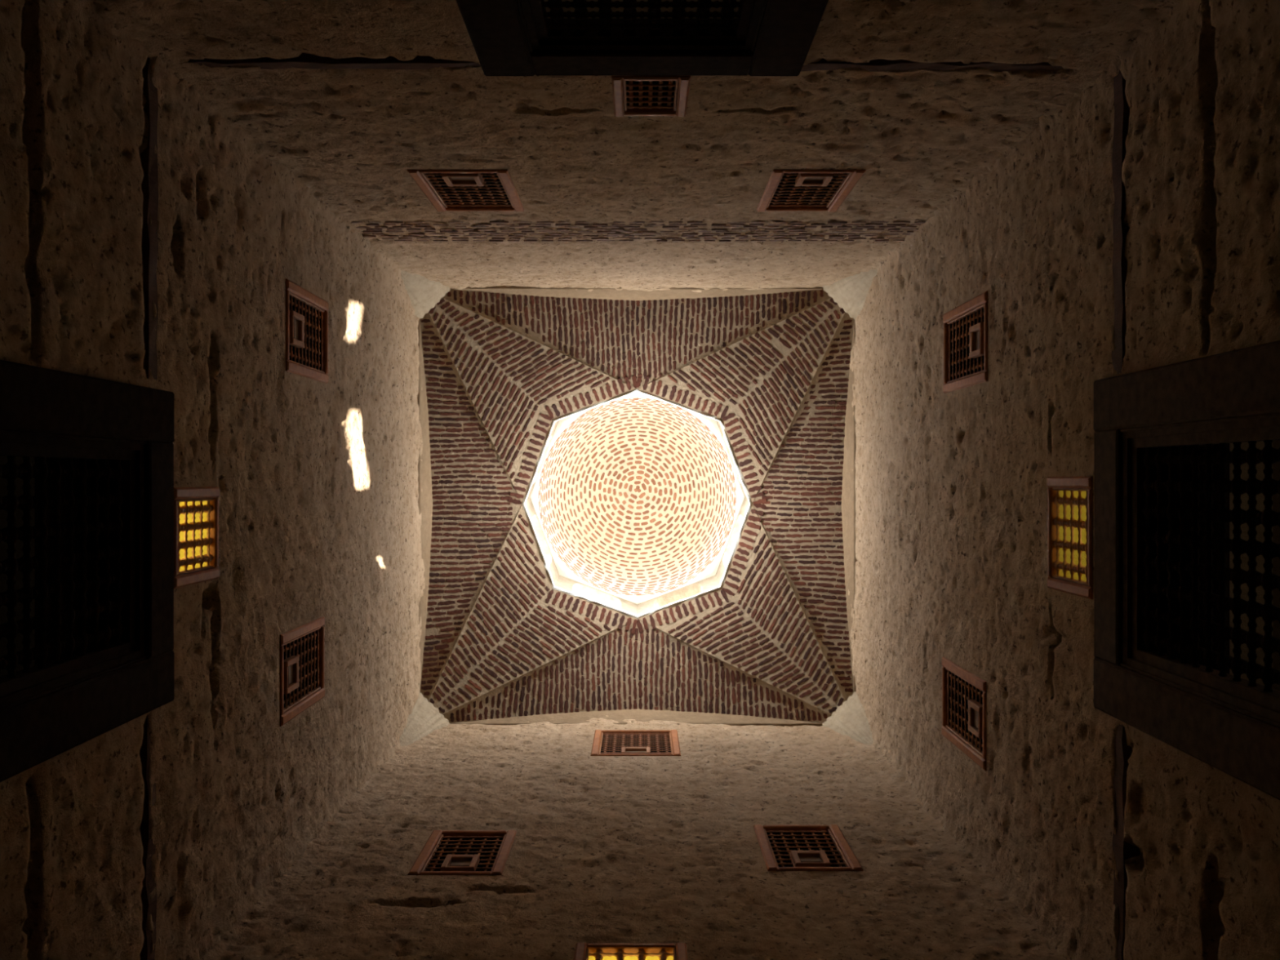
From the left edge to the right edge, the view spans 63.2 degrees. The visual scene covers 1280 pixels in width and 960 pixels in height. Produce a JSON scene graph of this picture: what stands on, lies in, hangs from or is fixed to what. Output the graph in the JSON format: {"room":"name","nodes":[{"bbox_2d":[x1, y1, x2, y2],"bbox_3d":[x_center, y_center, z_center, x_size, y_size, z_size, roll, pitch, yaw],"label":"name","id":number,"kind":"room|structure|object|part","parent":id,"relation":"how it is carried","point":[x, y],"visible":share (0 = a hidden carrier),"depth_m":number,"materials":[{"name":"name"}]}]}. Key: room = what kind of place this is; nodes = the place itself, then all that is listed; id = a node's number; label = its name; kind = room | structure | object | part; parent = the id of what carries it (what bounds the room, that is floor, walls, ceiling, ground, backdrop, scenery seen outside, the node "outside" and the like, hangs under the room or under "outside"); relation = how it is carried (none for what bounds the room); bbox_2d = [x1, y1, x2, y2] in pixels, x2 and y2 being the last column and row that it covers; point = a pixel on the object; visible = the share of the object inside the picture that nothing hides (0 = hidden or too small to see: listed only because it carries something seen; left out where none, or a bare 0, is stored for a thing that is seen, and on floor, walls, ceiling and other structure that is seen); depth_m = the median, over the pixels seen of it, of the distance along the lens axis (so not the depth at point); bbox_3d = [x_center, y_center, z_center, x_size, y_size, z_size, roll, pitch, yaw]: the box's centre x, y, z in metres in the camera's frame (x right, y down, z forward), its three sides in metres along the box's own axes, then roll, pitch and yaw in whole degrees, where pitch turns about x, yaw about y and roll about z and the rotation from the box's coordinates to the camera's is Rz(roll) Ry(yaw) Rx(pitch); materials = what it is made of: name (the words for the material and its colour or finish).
{"room":"domed mausoleum interior","nodes":[
{"label":"domed mausoleum interior","id":0,"kind":"room"},
{"bbox_2d":[0,0,432,959],"bbox_3d":[-2.957,0.296,5.788,0.958,14.776,5.232,0,-90,0],"label":"wall","id":1,"kind":"structure","parent":0,"point":[145,241],"depth_m":6.13,"materials":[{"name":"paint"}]},
{"bbox_2d":[0,360,173,782],"bbox_3d":[-2.610,0.355,4.430,0.250,2.260,1.650,0,-90,0],"label":"window","id":2,"kind":"structure","parent":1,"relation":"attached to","point":[102,449],"depth_m":4.77,"materials":[{"name":"brown wood"}]},
{"bbox_3d":[-2.578,0.355,4.430,0.115,1.720,1.110,0,-90,0],"label":"moulding","id":3,"kind":"part","parent":2,"relation":"part of","materials":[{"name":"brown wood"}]},
{"bbox_3d":[-2.562,0.355,5.425,0.146,0.270,1.110,0,-90,0],"label":"rail","id":4,"kind":"part","parent":2,"relation":"part of","materials":[{"name":"brown wood"}]},
{"bbox_2d":[173,486,219,588],"bbox_3d":[-2.550,0.315,5.935,0.070,0.590,0.550,0,-90,0],"label":"lattice screen","id":5,"kind":"object","parent":1,"relation":"attached to","point":[211,571],"visible":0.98,"depth_m":5.93,"materials":[{"name":"brown wood"}]},
{"bbox_3d":[-2.543,0.315,5.661,0.048,0.042,0.420,0,-90,0],"label":"rail","id":6,"kind":"part","parent":5,"relation":"part of","materials":[{"name":"brown wood"}]},
{"bbox_3d":[-2.543,0.315,6.209,0.048,0.042,0.420,0,-90,0],"label":"rail","id":7,"kind":"part","parent":5,"relation":"part of","materials":[{"name":"brown wood"}]},
{"bbox_2d":[280,616,324,726],"bbox_3d":[-2.542,1.413,7.815,0.058,0.990,0.645,0,-90,0],"label":"lattice screen","id":8,"kind":"object","parent":1,"relation":"attached to","point":[289,667],"visible":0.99,"depth_m":7.73,"materials":[{"name":"brown wood"}]},
{"bbox_3d":[-2.543,1.413,7.341,0.048,0.042,0.495,0,-90,0],"label":"rail","id":9,"kind":"part","parent":8,"relation":"part of","materials":[{"name":"brown wood"}]},
{"bbox_3d":[-2.556,1.413,7.585,0.022,0.101,0.148,0,-90,0],"label":"hatch panel","id":10,"kind":"part","parent":8,"relation":"part of","materials":[{"name":"brown wood"}]},
{"bbox_3d":[-2.540,1.413,7.547,0.054,0.260,0.232,0,-90,0],"label":"hatch frame","id":11,"kind":"part","parent":8,"relation":"part of","materials":[{"name":"brown wood"}]},
{"bbox_3d":[-2.543,1.413,8.289,0.048,0.042,0.495,0,-90,0],"label":"rail","id":12,"kind":"part","parent":8,"relation":"part of","materials":[{"name":"brown wood"}]},
{"bbox_2d":[285,278,328,383],"bbox_3d":[-2.542,-1.110,7.925,0.058,0.970,0.660,0,-90,0],"label":"lattice screen","id":13,"kind":"object","parent":1,"relation":"attached to","point":[295,334],"visible":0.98,"depth_m":7.84,"materials":[{"name":"brown wood"}]},
{"bbox_3d":[-2.543,-1.110,7.461,0.048,0.042,0.510,0,-90,0],"label":"rail","id":14,"kind":"part","parent":13,"relation":"part of","materials":[{"name":"brown wood"}]},
{"bbox_3d":[-2.556,-1.110,7.705,0.022,0.101,0.156,0,-90,0],"label":"hatch panel","id":15,"kind":"part","parent":13,"relation":"part of","materials":[{"name":"brown wood"}]},
{"bbox_3d":[-2.540,-1.110,7.667,0.054,0.260,0.240,0,-90,0],"label":"hatch frame","id":16,"kind":"part","parent":13,"relation":"part of","materials":[{"name":"brown wood"}]},
{"bbox_3d":[-2.543,-1.110,8.389,0.048,0.042,0.510,0,-90,0],"label":"rail","id":17,"kind":"part","parent":13,"relation":"part of","materials":[{"name":"brown wood"}]},
{"bbox_2d":[86,0,1181,300],"bbox_3d":[-0.038,-2.624,5.788,5.235,14.776,0.971,0,-90,0],"label":"wall","id":18,"kind":"structure","parent":0,"point":[924,97],"depth_m":6.49,"materials":[{"name":"paint"}]},
{"bbox_2d":[407,169,524,211],"bbox_3d":[-1.295,-2.207,7.915,0.710,1.090,0.058,0,-90,0],"label":"lattice screen","id":19,"kind":"object","parent":18,"relation":"attached to","point":[463,178],"visible":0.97,"depth_m":7.87,"materials":[{"name":"brown wood"}]},
{"bbox_3d":[-1.295,-2.208,7.391,0.560,0.042,0.048,0,-90,0],"label":"rail","id":20,"kind":"part","parent":19,"relation":"part of","materials":[{"name":"brown wood"}]},
{"bbox_3d":[-1.295,-2.205,7.597,0.265,0.260,0.054,0,-90,0],"label":"hatch frame","id":21,"kind":"part","parent":19,"relation":"part of","materials":[{"name":"brown wood"}]},
{"bbox_3d":[-1.295,-2.221,7.635,0.181,0.101,0.022,0,-90,0],"label":"hatch panel","id":22,"kind":"part","parent":19,"relation":"part of","materials":[{"name":"brown wood"}]},
{"bbox_3d":[-1.295,-2.208,8.439,0.560,0.042,0.048,0,-90,0],"label":"rail","id":23,"kind":"part","parent":19,"relation":"part of","materials":[{"name":"brown wood"}]},
{"bbox_2d":[455,0,828,75],"bbox_3d":[0.010,-2.225,4.475,1.680,2.150,0.150,0,-90,0],"label":"window","id":24,"kind":"structure","parent":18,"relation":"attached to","point":[508,37],"depth_m":5.18,"materials":[{"name":"brown wood"}]},
{"bbox_3d":[0.010,-2.227,5.415,1.140,0.270,0.146,0,-90,0],"label":"rail","id":25,"kind":"part","parent":24,"relation":"part of","materials":[{"name":"brown wood"}]},
{"bbox_3d":[0.010,-2.243,4.475,1.140,1.610,0.115,0,-90,0],"label":"moulding","id":26,"kind":"part","parent":24,"relation":"part of","materials":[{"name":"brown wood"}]},
{"bbox_2d":[611,75,690,116],"bbox_3d":[0.060,-2.209,5.955,0.430,0.590,0.058,0,-90,0],"label":"lattice screen","id":27,"kind":"object","parent":18,"relation":"attached to","point":[682,85],"visible":0.98,"depth_m":5.98,"materials":[{"name":"brown wood"}]},
{"bbox_3d":[0.060,-2.208,6.229,0.310,0.042,0.048,0,-90,0],"label":"rail","id":28,"kind":"part","parent":27,"relation":"part of","materials":[{"name":"brown wood"}]},
{"bbox_3d":[0.060,-2.208,5.681,0.310,0.042,0.048,0,-90,0],"label":"rail","id":29,"kind":"part","parent":27,"relation":"part of","materials":[{"name":"brown wood"}]},
{"bbox_2d":[755,169,866,211],"bbox_3d":[1.272,-2.207,7.915,0.655,1.090,0.058,0,-90,0],"label":"lattice screen","id":30,"kind":"object","parent":18,"relation":"attached to","point":[820,178],"visible":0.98,"depth_m":7.87,"materials":[{"name":"brown wood"}]},
{"bbox_3d":[1.272,-2.208,8.439,0.505,0.042,0.048,0,-90,0],"label":"rail","id":31,"kind":"part","parent":30,"relation":"part of","materials":[{"name":"brown wood"}]},
{"bbox_3d":[1.272,-2.205,7.597,0.238,0.260,0.054,0,-90,0],"label":"hatch frame","id":32,"kind":"part","parent":30,"relation":"part of","materials":[{"name":"brown wood"}]},
{"bbox_3d":[1.272,-2.221,7.635,0.154,0.101,0.022,0,-90,0],"label":"hatch panel","id":33,"kind":"part","parent":30,"relation":"part of","materials":[{"name":"brown wood"}]},
{"bbox_3d":[1.272,-2.208,7.391,0.505,0.042,0.048,0,-90,0],"label":"rail","id":34,"kind":"part","parent":30,"relation":"part of","materials":[{"name":"brown wood"}]},
{"bbox_2d":[200,709,1066,959],"bbox_3d":[-0.039,3.046,5.788,5.233,14.776,0.619,0,-90,0],"label":"wall","id":35,"kind":"structure","parent":0,"point":[605,849],"depth_m":7.62,"materials":[{"name":"paint"}]},
{"bbox_2d":[408,830,516,875],"bbox_3d":[-1.312,2.807,7.820,0.665,0.900,0.058,0,-90,0],"label":"lattice screen","id":36,"kind":"object","parent":35,"relation":"attached to","point":[452,864],"visible":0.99,"depth_m":7.76,"materials":[{"name":"brown wood"}]},
{"bbox_3d":[-1.312,2.808,7.391,0.515,0.042,0.048,0,-90,0],"label":"rail","id":37,"kind":"part","parent":36,"relation":"part of","materials":[{"name":"brown wood"}]},
{"bbox_3d":[-1.312,2.805,7.597,0.242,0.260,0.054,0,-90,0],"label":"hatch frame","id":38,"kind":"part","parent":36,"relation":"part of","materials":[{"name":"brown wood"}]},
{"bbox_3d":[-1.312,2.821,7.635,0.158,0.101,0.022,0,-90,0],"label":"hatch panel","id":39,"kind":"part","parent":36,"relation":"part of","materials":[{"name":"brown wood"}]},
{"bbox_3d":[-1.312,2.808,8.249,0.515,0.042,0.048,0,-90,0],"label":"rail","id":40,"kind":"part","parent":36,"relation":"part of","materials":[{"name":"brown wood"}]},
{"bbox_2d":[573,942,688,959],"bbox_3d":[-0.053,2.815,5.930,0.664,0.660,0.070,0,-90,0],"label":"lattice screen","id":41,"kind":"object","parent":35,"relation":"attached to","point":[678,951],"visible":1,"depth_m":6.22,"materials":[{"name":"brown wood"}]},
{"bbox_3d":[-0.053,2.808,6.239,0.534,0.042,0.048,0,-90,0],"label":"rail","id":42,"kind":"part","parent":41,"relation":"part of","materials":[{"name":"brown wood"}]},
{"bbox_2d":[591,729,680,755],"bbox_3d":[-0.043,2.807,11.070,0.915,1.040,0.058,0,-90,0],"label":"lattice screen","id":43,"kind":"object","parent":35,"relation":"attached to","point":[631,750],"visible":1,"depth_m":11.06,"materials":[{"name":"brown wood"}]},
{"bbox_3d":[-0.043,2.808,10.571,0.765,0.042,0.048,0,-90,0],"label":"rail","id":44,"kind":"part","parent":43,"relation":"part of","materials":[{"name":"brown wood"}]},
{"bbox_3d":[-0.043,2.805,10.722,0.300,0.220,0.054,0,-90,0],"label":"hatch frame","id":45,"kind":"part","parent":43,"relation":"part of","materials":[{"name":"brown wood"}]},
{"bbox_3d":[-0.043,2.808,11.569,0.765,0.042,0.048,0,-90,0],"label":"rail","id":46,"kind":"part","parent":43,"relation":"part of","materials":[{"name":"brown wood"}]},
{"bbox_2d":[753,824,863,871],"bbox_3d":[1.258,2.807,7.925,0.685,0.950,0.058,0,-90,0],"label":"lattice screen","id":47,"kind":"object","parent":35,"relation":"attached to","point":[811,860],"visible":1,"depth_m":7.83,"materials":[{"name":"brown wood"}]},
{"bbox_3d":[1.258,2.808,8.379,0.535,0.042,0.048,0,-90,0],"label":"rail","id":48,"kind":"part","parent":47,"relation":"part of","materials":[{"name":"brown wood"}]},
{"bbox_3d":[1.258,2.821,7.715,0.168,0.101,0.022,0,-90,0],"label":"hatch panel","id":49,"kind":"part","parent":47,"relation":"part of","materials":[{"name":"brown wood"}]},
{"bbox_3d":[1.258,2.805,7.677,0.252,0.260,0.054,0,-90,0],"label":"hatch frame","id":50,"kind":"part","parent":47,"relation":"part of","materials":[{"name":"brown wood"}]},
{"bbox_3d":[1.258,2.808,7.471,0.535,0.042,0.048,0,-90,0],"label":"rail","id":51,"kind":"part","parent":47,"relation":"part of","materials":[{"name":"brown wood"}]},
{"bbox_2d":[399,268,877,746],"bbox_3d":[-0.035,0.300,11.851,5.450,2.603,5.450,0,-90,0],"label":"ceiling","id":52,"kind":"structure","parent":0,"point":[500,642],"depth_m":12.57,"materials":[{"name":"brick"}]},
{"bbox_2d":[521,388,751,618],"bbox_3d":[-0.035,0.265,14.209,3.420,2.391,3.460,21,-90,0],"label":"dome","id":53,"kind":"object","parent":52,"relation":"on","point":[637,504],"visible":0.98,"depth_m":14.83,"materials":[{"name":"brick"}]},
{"bbox_2d":[841,0,1279,959],"bbox_3d":[2.887,0.296,5.788,0.959,14.776,5.232,0,-90,0],"label":"wall","id":54,"kind":"structure","parent":0,"point":[1136,227],"depth_m":6.11,"materials":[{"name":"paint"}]},
{"bbox_2d":[942,657,986,770],"bbox_3d":[2.472,1.752,7.920,0.058,1.040,0.635,0,-90,0],"label":"lattice screen","id":55,"kind":"object","parent":54,"relation":"attached to","point":[976,712],"visible":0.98,"depth_m":7.90,"materials":[{"name":"brown wood"}]},
{"bbox_3d":[2.473,1.752,8.419,0.048,0.042,0.485,0,-90,0],"label":"rail","id":56,"kind":"part","parent":55,"relation":"part of","materials":[{"name":"brown wood"}]},
{"bbox_3d":[2.470,1.752,7.627,0.054,0.260,0.228,0,-90,0],"label":"hatch frame","id":57,"kind":"part","parent":55,"relation":"part of","materials":[{"name":"brown wood"}]},
{"bbox_3d":[2.486,1.752,7.665,0.022,0.101,0.144,0,-90,0],"label":"hatch panel","id":58,"kind":"part","parent":55,"relation":"part of","materials":[{"name":"brown wood"}]},
{"bbox_3d":[2.473,1.752,7.421,0.048,0.042,0.485,0,-90,0],"label":"rail","id":59,"kind":"part","parent":55,"relation":"part of","materials":[{"name":"brown wood"}]},
{"bbox_2d":[942,290,987,393],"bbox_3d":[2.472,-1.020,7.885,0.058,1.030,0.640,0,-90,0],"label":"lattice screen","id":60,"kind":"object","parent":54,"relation":"attached to","point":[978,333],"visible":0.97,"depth_m":7.81,"materials":[{"name":"brown wood"}]},
{"bbox_3d":[2.473,-1.020,8.379,0.048,0.042,0.490,0,-90,0],"label":"rail","id":61,"kind":"part","parent":60,"relation":"part of","materials":[{"name":"brown wood"}]},
{"bbox_3d":[2.470,-1.020,7.597,0.054,0.260,0.230,0,-90,0],"label":"hatch frame","id":62,"kind":"part","parent":60,"relation":"part of","materials":[{"name":"brown wood"}]},
{"bbox_3d":[2.486,-1.020,7.635,0.022,0.101,0.146,0,-90,0],"label":"hatch panel","id":63,"kind":"part","parent":60,"relation":"part of","materials":[{"name":"brown wood"}]},
{"bbox_3d":[2.473,-1.020,7.391,0.048,0.042,0.490,0,-90,0],"label":"rail","id":64,"kind":"part","parent":60,"relation":"part of","materials":[{"name":"brown wood"}]},
{"bbox_2d":[1047,475,1093,599],"bbox_3d":[2.480,0.315,5.960,0.070,0.600,0.670,0,-90,0],"label":"lattice screen","id":65,"kind":"object","parent":54,"relation":"attached to","point":[1080,588],"visible":0.97,"depth_m":5.96,"materials":[{"name":"brown wood"}]},
{"bbox_3d":[2.473,0.315,6.239,0.048,0.042,0.540,0,-90,0],"label":"rail","id":66,"kind":"part","parent":65,"relation":"part of","materials":[{"name":"brown wood"}]},
{"bbox_3d":[2.473,0.315,5.681,0.048,0.042,0.540,0,-90,0],"label":"rail","id":67,"kind":"part","parent":65,"relation":"part of","materials":[{"name":"brown wood"}]},
{"bbox_2d":[1093,340,1279,799],"bbox_3d":[2.540,0.343,4.425,0.250,2.250,1.745,0,-90,0],"label":"window","id":68,"kind":"structure","parent":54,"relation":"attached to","point":[1163,435],"depth_m":4.70,"materials":[{"name":"brown wood"}]},
{"bbox_3d":[2.492,0.343,5.415,0.146,0.270,1.205,0,-90,0],"label":"rail","id":69,"kind":"part","parent":68,"relation":"part of","materials":[{"name":"brown wood"}]},
{"bbox_3d":[2.507,0.343,4.425,0.115,1.710,1.205,0,-90,0],"label":"moulding","id":70,"kind":"part","parent":68,"relation":"part of","materials":[{"name":"brown wood"}]}
]}

